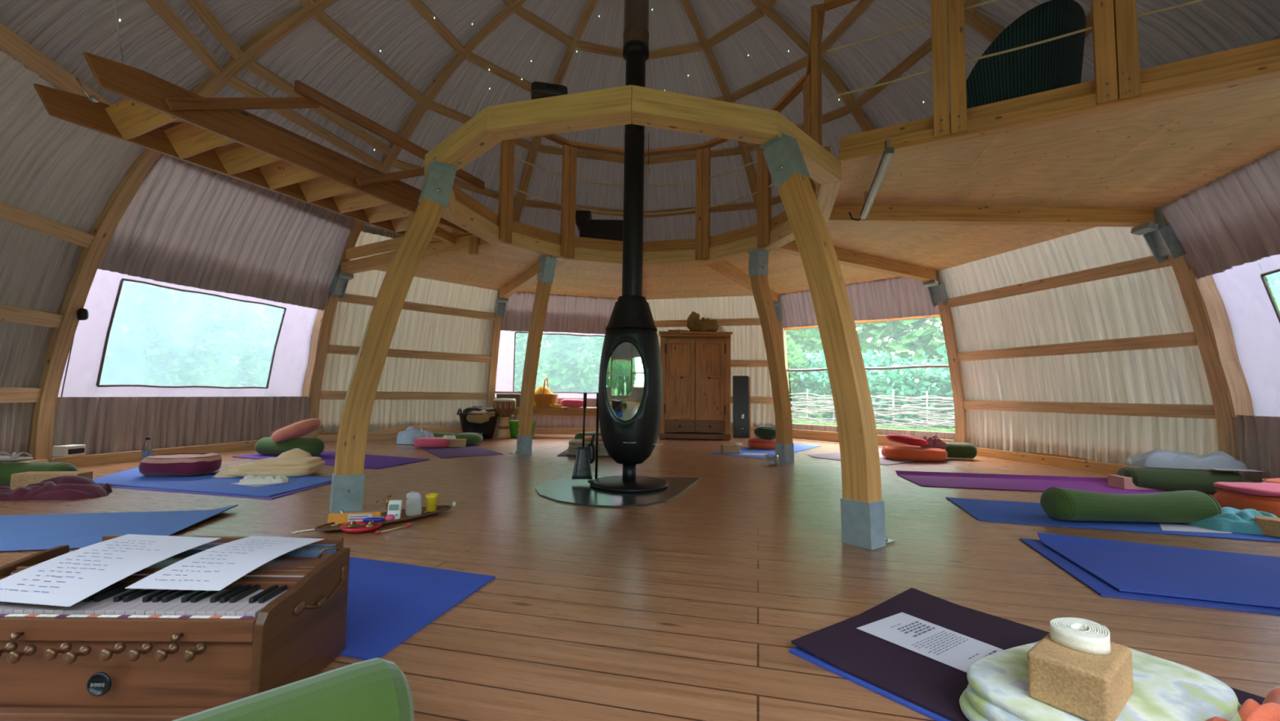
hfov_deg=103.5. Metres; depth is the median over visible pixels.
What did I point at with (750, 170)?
rib
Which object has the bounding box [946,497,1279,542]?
yoga mat
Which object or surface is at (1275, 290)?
shrub
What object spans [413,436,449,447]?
cushion
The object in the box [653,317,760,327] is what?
trim
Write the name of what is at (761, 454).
paper sheet
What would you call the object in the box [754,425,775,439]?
cushion
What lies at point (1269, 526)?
block
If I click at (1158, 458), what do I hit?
blanket
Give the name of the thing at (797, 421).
meadow grass
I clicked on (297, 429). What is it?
cushion
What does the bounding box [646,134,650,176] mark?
pull cord
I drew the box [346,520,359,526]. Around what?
cymbal
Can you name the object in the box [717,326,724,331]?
mug
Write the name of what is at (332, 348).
trim
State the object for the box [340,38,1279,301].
platform
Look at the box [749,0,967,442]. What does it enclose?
rib
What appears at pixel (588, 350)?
tree
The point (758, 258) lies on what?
post
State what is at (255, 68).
trim
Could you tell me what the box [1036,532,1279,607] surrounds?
yoga mat
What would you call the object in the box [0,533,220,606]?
sheet
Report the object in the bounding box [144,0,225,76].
trim
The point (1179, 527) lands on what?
paper sheet
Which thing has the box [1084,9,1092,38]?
trim
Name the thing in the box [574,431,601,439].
bolster
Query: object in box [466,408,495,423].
blanket
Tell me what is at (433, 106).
trim
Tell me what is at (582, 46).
trim
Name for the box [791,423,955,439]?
wall
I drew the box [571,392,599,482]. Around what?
fireplace tool set
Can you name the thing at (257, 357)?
tree
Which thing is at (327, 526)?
serving tray
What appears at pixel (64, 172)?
wall
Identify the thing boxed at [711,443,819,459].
yoga mat
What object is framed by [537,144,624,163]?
trim
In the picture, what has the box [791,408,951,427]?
ground
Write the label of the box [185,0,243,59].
trim
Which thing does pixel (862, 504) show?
post
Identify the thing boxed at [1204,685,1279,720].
blanket
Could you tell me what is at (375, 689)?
bolster
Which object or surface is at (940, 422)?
fence
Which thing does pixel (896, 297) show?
wall
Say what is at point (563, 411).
wooden bench
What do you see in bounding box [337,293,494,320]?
trim
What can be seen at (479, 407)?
blanket
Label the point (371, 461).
yoga mat
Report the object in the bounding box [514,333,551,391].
shrub
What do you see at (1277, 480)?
cushion
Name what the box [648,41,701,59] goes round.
trim
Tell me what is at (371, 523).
cymbal
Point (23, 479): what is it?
block
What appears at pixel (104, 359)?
window
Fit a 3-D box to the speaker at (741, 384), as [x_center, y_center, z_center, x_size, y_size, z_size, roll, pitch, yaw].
[1.760,0.805,8.722,0.299,1.080,0.181,0,-4,5]
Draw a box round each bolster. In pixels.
[0,462,78,486]
[171,657,413,720]
[254,436,324,456]
[433,431,457,436]
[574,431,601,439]
[937,442,977,458]
[1040,487,1222,523]
[1116,466,1246,493]
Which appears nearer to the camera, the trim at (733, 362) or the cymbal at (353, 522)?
the cymbal at (353, 522)
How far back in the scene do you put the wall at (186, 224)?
5.45 m
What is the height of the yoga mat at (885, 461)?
0.027 m
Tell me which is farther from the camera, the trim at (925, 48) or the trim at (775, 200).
the trim at (775, 200)
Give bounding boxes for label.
[1008,679,1028,690]
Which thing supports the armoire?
on the floor
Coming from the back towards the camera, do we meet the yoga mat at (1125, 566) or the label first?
the yoga mat at (1125, 566)
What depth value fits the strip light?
3.66 m
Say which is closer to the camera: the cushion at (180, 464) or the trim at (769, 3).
the cushion at (180, 464)
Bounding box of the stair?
[33,0,484,238]
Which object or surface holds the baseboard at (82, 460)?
attached to the wall at (104, 424)
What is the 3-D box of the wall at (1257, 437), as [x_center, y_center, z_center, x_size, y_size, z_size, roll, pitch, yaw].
[4.750,0.673,3.078,0.093,0.585,2.731,0,-4,16]
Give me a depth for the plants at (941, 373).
10.61 m
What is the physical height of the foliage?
13.221 m
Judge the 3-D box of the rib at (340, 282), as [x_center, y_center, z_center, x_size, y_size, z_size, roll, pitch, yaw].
[-2.438,-1.566,5.962,5.138,5.329,0.160,-1,-4,30]
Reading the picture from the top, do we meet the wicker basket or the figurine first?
the wicker basket
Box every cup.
[422,493,439,512]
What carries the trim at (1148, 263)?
attached to the wall at (1151, 302)
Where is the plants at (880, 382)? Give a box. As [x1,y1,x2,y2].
[788,348,955,432]
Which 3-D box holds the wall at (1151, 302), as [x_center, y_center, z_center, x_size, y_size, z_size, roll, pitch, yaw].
[4.437,-0.334,5.655,0.878,2.930,2.731,2,-4,-14]
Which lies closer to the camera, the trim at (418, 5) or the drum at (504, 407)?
the trim at (418, 5)
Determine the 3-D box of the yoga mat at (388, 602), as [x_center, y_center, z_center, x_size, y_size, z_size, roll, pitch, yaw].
[-1.267,0.852,1.890,1.309,0.007,0.661,0,-4,16]
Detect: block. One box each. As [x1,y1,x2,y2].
[9,471,93,489]
[446,438,466,447]
[720,444,739,453]
[1026,631,1133,720]
[1107,474,1164,490]
[1254,515,1279,537]
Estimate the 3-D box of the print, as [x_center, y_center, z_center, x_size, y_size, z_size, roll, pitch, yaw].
[-1.543,0.863,2.766,0.097,0.020,0.002,2,-4,-13]
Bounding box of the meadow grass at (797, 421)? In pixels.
[791,417,955,432]
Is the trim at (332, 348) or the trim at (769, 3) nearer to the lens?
the trim at (769, 3)
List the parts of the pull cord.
cord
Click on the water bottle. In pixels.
(144, 452)
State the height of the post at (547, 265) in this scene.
2.337 m
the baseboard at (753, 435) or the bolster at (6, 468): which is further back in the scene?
the baseboard at (753, 435)
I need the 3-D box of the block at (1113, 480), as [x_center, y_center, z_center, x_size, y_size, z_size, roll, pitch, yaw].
[4.224,1.035,4.287,0.340,0.100,0.160,1,-4,4]
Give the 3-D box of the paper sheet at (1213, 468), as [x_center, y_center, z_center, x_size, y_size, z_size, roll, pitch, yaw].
[4.819,0.885,4.085,0.316,0.001,0.132,0,-4,15]
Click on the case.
(375, 519)
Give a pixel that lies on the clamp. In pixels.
(82, 313)
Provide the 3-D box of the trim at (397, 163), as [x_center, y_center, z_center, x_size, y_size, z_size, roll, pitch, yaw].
[-2.570,-2.526,7.197,1.825,0.102,0.103,4,-5,-44]
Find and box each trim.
[0,22,112,105]
[0,200,94,248]
[0,303,63,328]
[0,386,42,402]
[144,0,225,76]
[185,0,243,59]
[226,76,383,170]
[245,61,391,155]
[299,0,314,8]
[312,10,425,103]
[320,390,488,399]
[327,344,491,362]
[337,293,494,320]
[391,159,518,204]
[407,0,464,53]
[427,101,533,150]
[466,52,531,92]
[502,0,515,6]
[515,5,572,46]
[523,199,623,216]
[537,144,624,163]
[577,40,622,57]
[643,201,755,217]
[644,146,741,164]
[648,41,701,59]
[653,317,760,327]
[706,8,763,47]
[707,96,724,101]
[728,55,808,102]
[730,360,768,366]
[730,395,773,404]
[746,105,850,152]
[763,0,777,8]
[771,195,782,204]
[821,0,875,57]
[853,22,964,108]
[946,255,1171,307]
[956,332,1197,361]
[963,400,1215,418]
[964,0,981,13]
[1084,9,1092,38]
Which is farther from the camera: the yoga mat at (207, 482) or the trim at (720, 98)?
the trim at (720, 98)
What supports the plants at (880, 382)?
on the ground at (820, 414)
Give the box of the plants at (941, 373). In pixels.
[891,344,954,428]
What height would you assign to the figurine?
0.140 m
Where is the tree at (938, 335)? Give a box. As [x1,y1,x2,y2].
[925,316,944,339]
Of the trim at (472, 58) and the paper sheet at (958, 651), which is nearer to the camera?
the paper sheet at (958, 651)
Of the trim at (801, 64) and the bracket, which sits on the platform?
the bracket
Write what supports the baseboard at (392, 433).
attached to the wall at (420, 331)
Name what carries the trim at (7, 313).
attached to the wall at (64, 172)
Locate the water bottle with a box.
[141,436,152,457]
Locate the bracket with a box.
[575,210,622,240]
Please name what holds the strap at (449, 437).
on the block at (458, 442)
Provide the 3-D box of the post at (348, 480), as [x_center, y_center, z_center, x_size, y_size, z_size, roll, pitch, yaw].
[-1.587,-0.221,3.312,0.656,2.328,0.246,4,-5,-40]
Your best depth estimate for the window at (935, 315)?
7.62 m
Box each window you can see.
[57,268,327,397]
[494,330,604,398]
[783,314,955,433]
[966,0,1086,108]
[1189,254,1279,417]
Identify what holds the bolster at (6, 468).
on the floor
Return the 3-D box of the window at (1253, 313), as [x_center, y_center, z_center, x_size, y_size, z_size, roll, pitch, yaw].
[4.695,-0.277,3.159,0.456,1.900,3.000,0,-4,15]
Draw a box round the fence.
[789,388,955,431]
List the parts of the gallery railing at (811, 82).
rail post, rail post, handrail, rail post, rail post, handrail, handrail, rail post, rail post, handrail, rail post, rail post, handrail, rail post, rail post, rail post, handrail, rail post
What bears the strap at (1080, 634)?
on the block at (1089, 686)
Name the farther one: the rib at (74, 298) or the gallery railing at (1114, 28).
the rib at (74, 298)
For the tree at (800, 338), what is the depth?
19.26 m
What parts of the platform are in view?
floor panel, floor panel, floor panel, floor panel, floor panel, floor panel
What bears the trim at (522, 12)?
attached to the ceiling at (311, 55)
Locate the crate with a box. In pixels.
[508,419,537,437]
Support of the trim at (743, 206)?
attached to the ceiling at (311, 55)
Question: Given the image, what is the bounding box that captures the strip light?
[848,139,893,221]
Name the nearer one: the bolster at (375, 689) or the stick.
the bolster at (375, 689)
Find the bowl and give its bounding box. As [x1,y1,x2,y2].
[340,520,382,533]
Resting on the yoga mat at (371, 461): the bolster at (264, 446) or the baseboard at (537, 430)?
the bolster at (264, 446)
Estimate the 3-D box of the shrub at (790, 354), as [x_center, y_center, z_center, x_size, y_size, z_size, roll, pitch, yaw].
[3.200,0.300,13.964,2.390,3.355,3.118,1,-4,-4]
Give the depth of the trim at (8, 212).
4.03 m
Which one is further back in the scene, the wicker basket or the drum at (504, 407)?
the wicker basket
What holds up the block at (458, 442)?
on the yoga mat at (472, 450)
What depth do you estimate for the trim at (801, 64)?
6.26 m
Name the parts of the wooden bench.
seat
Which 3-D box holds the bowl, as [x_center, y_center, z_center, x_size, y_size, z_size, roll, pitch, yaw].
[-1.487,0.886,2.695,0.196,0.022,0.196,1,-4,-1]
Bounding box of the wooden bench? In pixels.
[497,406,596,425]
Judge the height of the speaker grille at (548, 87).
0.045 m
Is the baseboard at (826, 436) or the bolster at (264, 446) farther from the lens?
the baseboard at (826, 436)
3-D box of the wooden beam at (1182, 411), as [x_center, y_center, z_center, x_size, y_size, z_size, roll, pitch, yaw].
[4.785,0.531,5.692,0.062,0.125,2.584,2,-4,-15]
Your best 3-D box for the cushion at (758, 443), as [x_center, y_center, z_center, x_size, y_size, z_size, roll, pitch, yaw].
[1.740,1.165,7.069,0.438,0.129,0.403,1,-4,-1]
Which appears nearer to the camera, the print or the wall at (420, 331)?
the print
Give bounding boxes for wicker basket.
[533,377,563,407]
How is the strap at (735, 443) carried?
on the block at (725, 448)
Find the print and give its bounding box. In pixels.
[348,515,368,519]
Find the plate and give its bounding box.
[534,475,700,506]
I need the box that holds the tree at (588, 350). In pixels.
[587,338,599,385]
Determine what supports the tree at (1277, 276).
on the ground at (820, 414)
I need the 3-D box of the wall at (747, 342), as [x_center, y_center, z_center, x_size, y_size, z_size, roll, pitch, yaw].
[1.167,-0.155,8.969,2.731,2.951,0.886,0,-4,16]
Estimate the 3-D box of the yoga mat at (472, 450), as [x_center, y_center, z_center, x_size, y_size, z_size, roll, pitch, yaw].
[-2.440,1.139,6.554,0.710,0.007,1.905,3,-5,-34]
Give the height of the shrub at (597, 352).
3.961 m
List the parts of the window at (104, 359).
tie cord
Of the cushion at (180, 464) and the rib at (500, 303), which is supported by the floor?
the rib at (500, 303)
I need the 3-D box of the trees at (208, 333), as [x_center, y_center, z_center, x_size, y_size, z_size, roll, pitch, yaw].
[-8.658,-0.672,9.226,2.623,4.333,3.080,1,-4,-9]
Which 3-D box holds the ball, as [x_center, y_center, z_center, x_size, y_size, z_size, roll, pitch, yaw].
[-1.397,0.880,2.816,0.048,0.042,0.045,1,-4,-1]
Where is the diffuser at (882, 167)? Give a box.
[861,153,892,219]
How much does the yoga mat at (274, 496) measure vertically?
0.007 m
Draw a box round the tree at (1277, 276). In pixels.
[1257,260,1279,305]
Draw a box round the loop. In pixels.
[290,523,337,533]
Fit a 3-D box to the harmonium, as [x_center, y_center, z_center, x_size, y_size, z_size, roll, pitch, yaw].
[-1.243,0.662,1.303,0.834,0.296,0.471,1,-4,-1]
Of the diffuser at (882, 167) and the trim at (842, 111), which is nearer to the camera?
the diffuser at (882, 167)
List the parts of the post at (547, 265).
foot plate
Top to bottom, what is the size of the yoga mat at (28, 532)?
0.036 m
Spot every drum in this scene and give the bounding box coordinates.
[493,398,515,438]
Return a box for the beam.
[424,84,840,266]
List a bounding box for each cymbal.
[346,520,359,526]
[364,520,377,526]
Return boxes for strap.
[237,474,288,484]
[442,435,456,439]
[733,442,742,445]
[1049,617,1111,654]
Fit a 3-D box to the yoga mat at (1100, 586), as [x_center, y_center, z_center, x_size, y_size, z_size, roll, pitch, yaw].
[2.737,0.921,2.046,1.776,0.007,0.806,0,-4,18]
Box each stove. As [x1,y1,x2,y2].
[590,0,668,492]
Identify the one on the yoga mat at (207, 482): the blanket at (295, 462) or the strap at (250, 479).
the blanket at (295, 462)
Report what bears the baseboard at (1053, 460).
attached to the wall at (1151, 302)
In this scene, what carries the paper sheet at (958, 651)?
on the yoga mat at (937, 686)
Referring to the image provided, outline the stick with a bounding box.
[375,523,411,533]
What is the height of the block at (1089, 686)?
0.100 m
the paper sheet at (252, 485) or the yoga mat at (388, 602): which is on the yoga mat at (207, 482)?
the paper sheet at (252, 485)
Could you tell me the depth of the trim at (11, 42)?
3.45 m
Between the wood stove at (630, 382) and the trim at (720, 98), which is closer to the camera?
the wood stove at (630, 382)
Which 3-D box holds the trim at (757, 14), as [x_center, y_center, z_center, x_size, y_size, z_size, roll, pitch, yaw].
[1.079,-3.817,5.787,0.108,0.070,0.714,4,-5,-44]
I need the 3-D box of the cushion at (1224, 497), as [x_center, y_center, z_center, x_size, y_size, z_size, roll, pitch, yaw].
[4.122,0.929,3.231,0.620,0.170,0.464,0,-4,8]
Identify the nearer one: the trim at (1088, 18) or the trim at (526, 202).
the trim at (1088, 18)
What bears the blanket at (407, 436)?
on the yoga mat at (472, 450)
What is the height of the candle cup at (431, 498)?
0.103 m
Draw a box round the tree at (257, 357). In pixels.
[184,303,286,391]
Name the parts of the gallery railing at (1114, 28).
handrail, rail post, rail post, rail post, rail post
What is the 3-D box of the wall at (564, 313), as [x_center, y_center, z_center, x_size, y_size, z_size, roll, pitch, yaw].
[-1.179,-1.087,8.861,2.590,1.175,0.645,2,-4,-15]
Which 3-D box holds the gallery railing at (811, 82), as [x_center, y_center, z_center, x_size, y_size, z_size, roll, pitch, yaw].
[0.345,-1.934,5.264,3.305,1.392,1.737,-1,-4,30]
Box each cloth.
[0,475,112,500]
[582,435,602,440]
[1213,481,1279,496]
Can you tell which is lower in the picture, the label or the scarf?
the label
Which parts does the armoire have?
drawer, door panel, door, cornice, drawer, door, door panel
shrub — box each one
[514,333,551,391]
[575,336,604,392]
[785,329,810,401]
[1268,276,1279,311]
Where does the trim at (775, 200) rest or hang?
attached to the ceiling at (311, 55)
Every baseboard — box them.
[2,458,48,462]
[48,435,314,467]
[315,425,462,442]
[493,427,599,434]
[689,426,758,437]
[792,429,955,446]
[976,447,1211,474]
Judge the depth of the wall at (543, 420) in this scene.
9.23 m
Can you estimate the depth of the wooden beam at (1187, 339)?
5.33 m
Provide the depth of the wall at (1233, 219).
3.89 m
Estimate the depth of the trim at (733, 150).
7.49 m
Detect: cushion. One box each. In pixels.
[138,453,222,475]
[271,416,321,444]
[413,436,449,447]
[453,432,483,444]
[560,399,583,407]
[747,438,775,448]
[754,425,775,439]
[880,445,947,460]
[885,432,928,446]
[959,640,1241,720]
[1213,488,1279,517]
[1262,477,1279,483]
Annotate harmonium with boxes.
[0,534,350,720]
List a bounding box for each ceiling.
[0,0,302,104]
[213,0,1279,241]
[761,0,991,128]
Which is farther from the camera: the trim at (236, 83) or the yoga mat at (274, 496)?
the trim at (236, 83)
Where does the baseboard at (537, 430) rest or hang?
attached to the wall at (543, 420)
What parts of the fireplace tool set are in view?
shovel blade, shovel handle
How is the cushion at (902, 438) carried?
on the cushion at (896, 452)
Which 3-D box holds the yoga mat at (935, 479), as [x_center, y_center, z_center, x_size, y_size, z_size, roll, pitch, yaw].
[3.406,1.070,4.423,1.976,0.037,0.709,0,-4,10]
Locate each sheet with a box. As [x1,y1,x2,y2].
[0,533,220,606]
[124,535,324,591]
[231,480,290,486]
[740,453,765,455]
[856,612,1003,672]
[1159,523,1231,533]
[1213,468,1264,471]
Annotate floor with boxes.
[0,433,1279,720]
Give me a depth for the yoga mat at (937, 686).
1.47 m
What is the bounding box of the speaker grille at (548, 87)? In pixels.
[545,84,561,92]
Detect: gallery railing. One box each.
[497,3,825,259]
[823,0,1206,137]
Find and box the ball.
[385,514,394,520]
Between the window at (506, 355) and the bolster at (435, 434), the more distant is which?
the window at (506, 355)
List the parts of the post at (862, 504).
foot plate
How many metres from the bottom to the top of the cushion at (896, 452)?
0.143 m
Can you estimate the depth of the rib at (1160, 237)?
4.44 m
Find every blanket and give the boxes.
[213,448,325,477]
[462,404,493,413]
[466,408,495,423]
[565,439,608,456]
[1125,448,1247,471]
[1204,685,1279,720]
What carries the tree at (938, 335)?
on the ground at (820, 414)
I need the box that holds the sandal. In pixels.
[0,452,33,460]
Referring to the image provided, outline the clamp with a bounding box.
[76,307,88,319]
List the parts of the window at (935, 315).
sill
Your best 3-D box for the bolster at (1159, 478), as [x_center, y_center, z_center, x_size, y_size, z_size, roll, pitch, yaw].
[4.506,0.999,4.213,0.800,0.184,0.229,0,-4,15]
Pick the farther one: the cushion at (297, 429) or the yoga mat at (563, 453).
the yoga mat at (563, 453)
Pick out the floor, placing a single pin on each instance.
(691, 605)
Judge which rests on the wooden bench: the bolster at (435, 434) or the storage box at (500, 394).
the storage box at (500, 394)
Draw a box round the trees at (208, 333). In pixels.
[114,282,271,386]
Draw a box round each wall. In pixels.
[0,50,145,462]
[51,396,310,457]
[97,153,356,310]
[318,225,497,432]
[494,397,599,427]
[500,291,618,334]
[646,295,775,428]
[778,276,939,328]
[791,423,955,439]
[940,226,1218,464]
[1158,35,1279,279]
[1226,414,1279,482]
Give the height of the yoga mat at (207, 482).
0.007 m
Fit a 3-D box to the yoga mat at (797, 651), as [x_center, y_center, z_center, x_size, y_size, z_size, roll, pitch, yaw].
[1.013,0.849,1.333,0.738,0.007,0.932,4,-5,-38]
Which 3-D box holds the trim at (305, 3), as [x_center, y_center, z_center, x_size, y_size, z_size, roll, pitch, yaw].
[-2.870,-3.324,3.929,0.108,0.093,1.465,2,-4,-15]
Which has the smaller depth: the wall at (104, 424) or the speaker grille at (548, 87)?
the speaker grille at (548, 87)
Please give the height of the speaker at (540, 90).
0.070 m
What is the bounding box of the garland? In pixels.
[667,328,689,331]
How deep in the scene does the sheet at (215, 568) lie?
1.30 m
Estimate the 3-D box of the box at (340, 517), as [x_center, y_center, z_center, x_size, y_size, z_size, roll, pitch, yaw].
[-1.572,0.868,2.781,0.260,0.061,0.047,2,-4,-13]
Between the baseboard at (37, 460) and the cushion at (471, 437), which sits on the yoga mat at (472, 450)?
the cushion at (471, 437)
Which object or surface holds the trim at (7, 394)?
attached to the wall at (64, 172)
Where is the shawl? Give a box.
[920,435,946,447]
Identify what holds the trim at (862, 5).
attached to the ceiling at (863, 64)
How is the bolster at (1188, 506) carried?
on the yoga mat at (1002, 511)
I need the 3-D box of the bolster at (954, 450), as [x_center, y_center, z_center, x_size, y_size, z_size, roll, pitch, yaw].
[3.875,1.112,6.251,0.500,0.192,0.239,0,-4,9]
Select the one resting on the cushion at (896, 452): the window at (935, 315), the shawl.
the shawl
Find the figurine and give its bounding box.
[376,493,397,519]
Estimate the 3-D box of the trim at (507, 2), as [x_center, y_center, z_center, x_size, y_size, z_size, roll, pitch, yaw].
[-1.499,-3.898,5.119,0.108,0.070,0.714,0,-4,15]
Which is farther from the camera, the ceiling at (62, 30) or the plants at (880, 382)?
the plants at (880, 382)
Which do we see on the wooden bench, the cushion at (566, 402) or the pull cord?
the cushion at (566, 402)
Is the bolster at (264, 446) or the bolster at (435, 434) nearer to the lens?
the bolster at (264, 446)
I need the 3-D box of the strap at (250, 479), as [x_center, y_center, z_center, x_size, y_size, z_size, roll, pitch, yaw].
[-2.906,0.914,3.910,0.330,0.060,0.165,2,-4,-22]
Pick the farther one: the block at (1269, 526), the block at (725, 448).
the block at (725, 448)
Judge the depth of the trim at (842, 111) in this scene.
6.36 m
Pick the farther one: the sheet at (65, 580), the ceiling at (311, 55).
the ceiling at (311, 55)
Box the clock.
[386,499,402,519]
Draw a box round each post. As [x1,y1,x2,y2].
[328,160,457,513]
[508,254,559,454]
[747,248,794,464]
[759,133,894,550]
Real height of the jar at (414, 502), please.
0.141 m
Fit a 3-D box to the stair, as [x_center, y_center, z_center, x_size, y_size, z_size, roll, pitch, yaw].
[-2.821,-2.092,4.435,0.895,1.232,3.156,-1,-4,25]
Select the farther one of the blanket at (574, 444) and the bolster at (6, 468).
the blanket at (574, 444)
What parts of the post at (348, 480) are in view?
foot plate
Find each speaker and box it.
[530,81,567,99]
[733,375,751,438]
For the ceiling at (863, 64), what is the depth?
5.43 m
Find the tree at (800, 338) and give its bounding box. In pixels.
[785,324,862,418]
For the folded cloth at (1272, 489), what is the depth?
3.22 m
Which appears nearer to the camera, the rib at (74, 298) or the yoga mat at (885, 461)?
the rib at (74, 298)
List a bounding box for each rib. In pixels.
[23,0,337,461]
[309,0,526,438]
[486,0,598,407]
[680,0,789,391]
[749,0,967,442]
[946,0,1238,473]
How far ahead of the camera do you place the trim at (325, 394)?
8.04 m
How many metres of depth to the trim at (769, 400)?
9.00 m
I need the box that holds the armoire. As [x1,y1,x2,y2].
[658,331,733,440]
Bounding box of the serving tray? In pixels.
[314,501,456,530]
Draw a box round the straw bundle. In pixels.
[686,311,719,331]
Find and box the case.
[362,516,383,522]
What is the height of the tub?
0.474 m
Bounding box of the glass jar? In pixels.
[764,453,778,466]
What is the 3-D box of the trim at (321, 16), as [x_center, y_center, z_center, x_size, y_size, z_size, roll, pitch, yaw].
[-2.859,-3.225,5.447,0.108,0.093,1.465,0,-4,15]
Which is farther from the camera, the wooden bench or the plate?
the wooden bench
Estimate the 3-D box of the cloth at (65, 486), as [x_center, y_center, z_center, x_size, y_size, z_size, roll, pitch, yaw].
[-4.025,0.850,3.420,0.791,0.129,0.315,1,-4,-7]
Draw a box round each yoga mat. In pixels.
[0,504,238,551]
[92,466,332,496]
[110,480,331,498]
[231,451,430,469]
[338,556,495,660]
[412,444,503,457]
[556,448,610,457]
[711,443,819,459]
[789,645,952,720]
[791,587,1265,720]
[808,448,920,465]
[895,470,1164,493]
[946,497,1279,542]
[1019,537,1279,614]
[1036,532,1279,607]
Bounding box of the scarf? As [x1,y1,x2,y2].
[1186,506,1277,534]
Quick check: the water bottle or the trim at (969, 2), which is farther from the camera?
the water bottle
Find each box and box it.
[51,444,85,456]
[327,511,382,524]
[494,391,520,406]
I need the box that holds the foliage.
[133,276,1275,412]
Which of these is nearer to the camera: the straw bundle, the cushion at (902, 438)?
the cushion at (902, 438)
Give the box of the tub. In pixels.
[457,408,497,439]
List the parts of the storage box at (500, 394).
lid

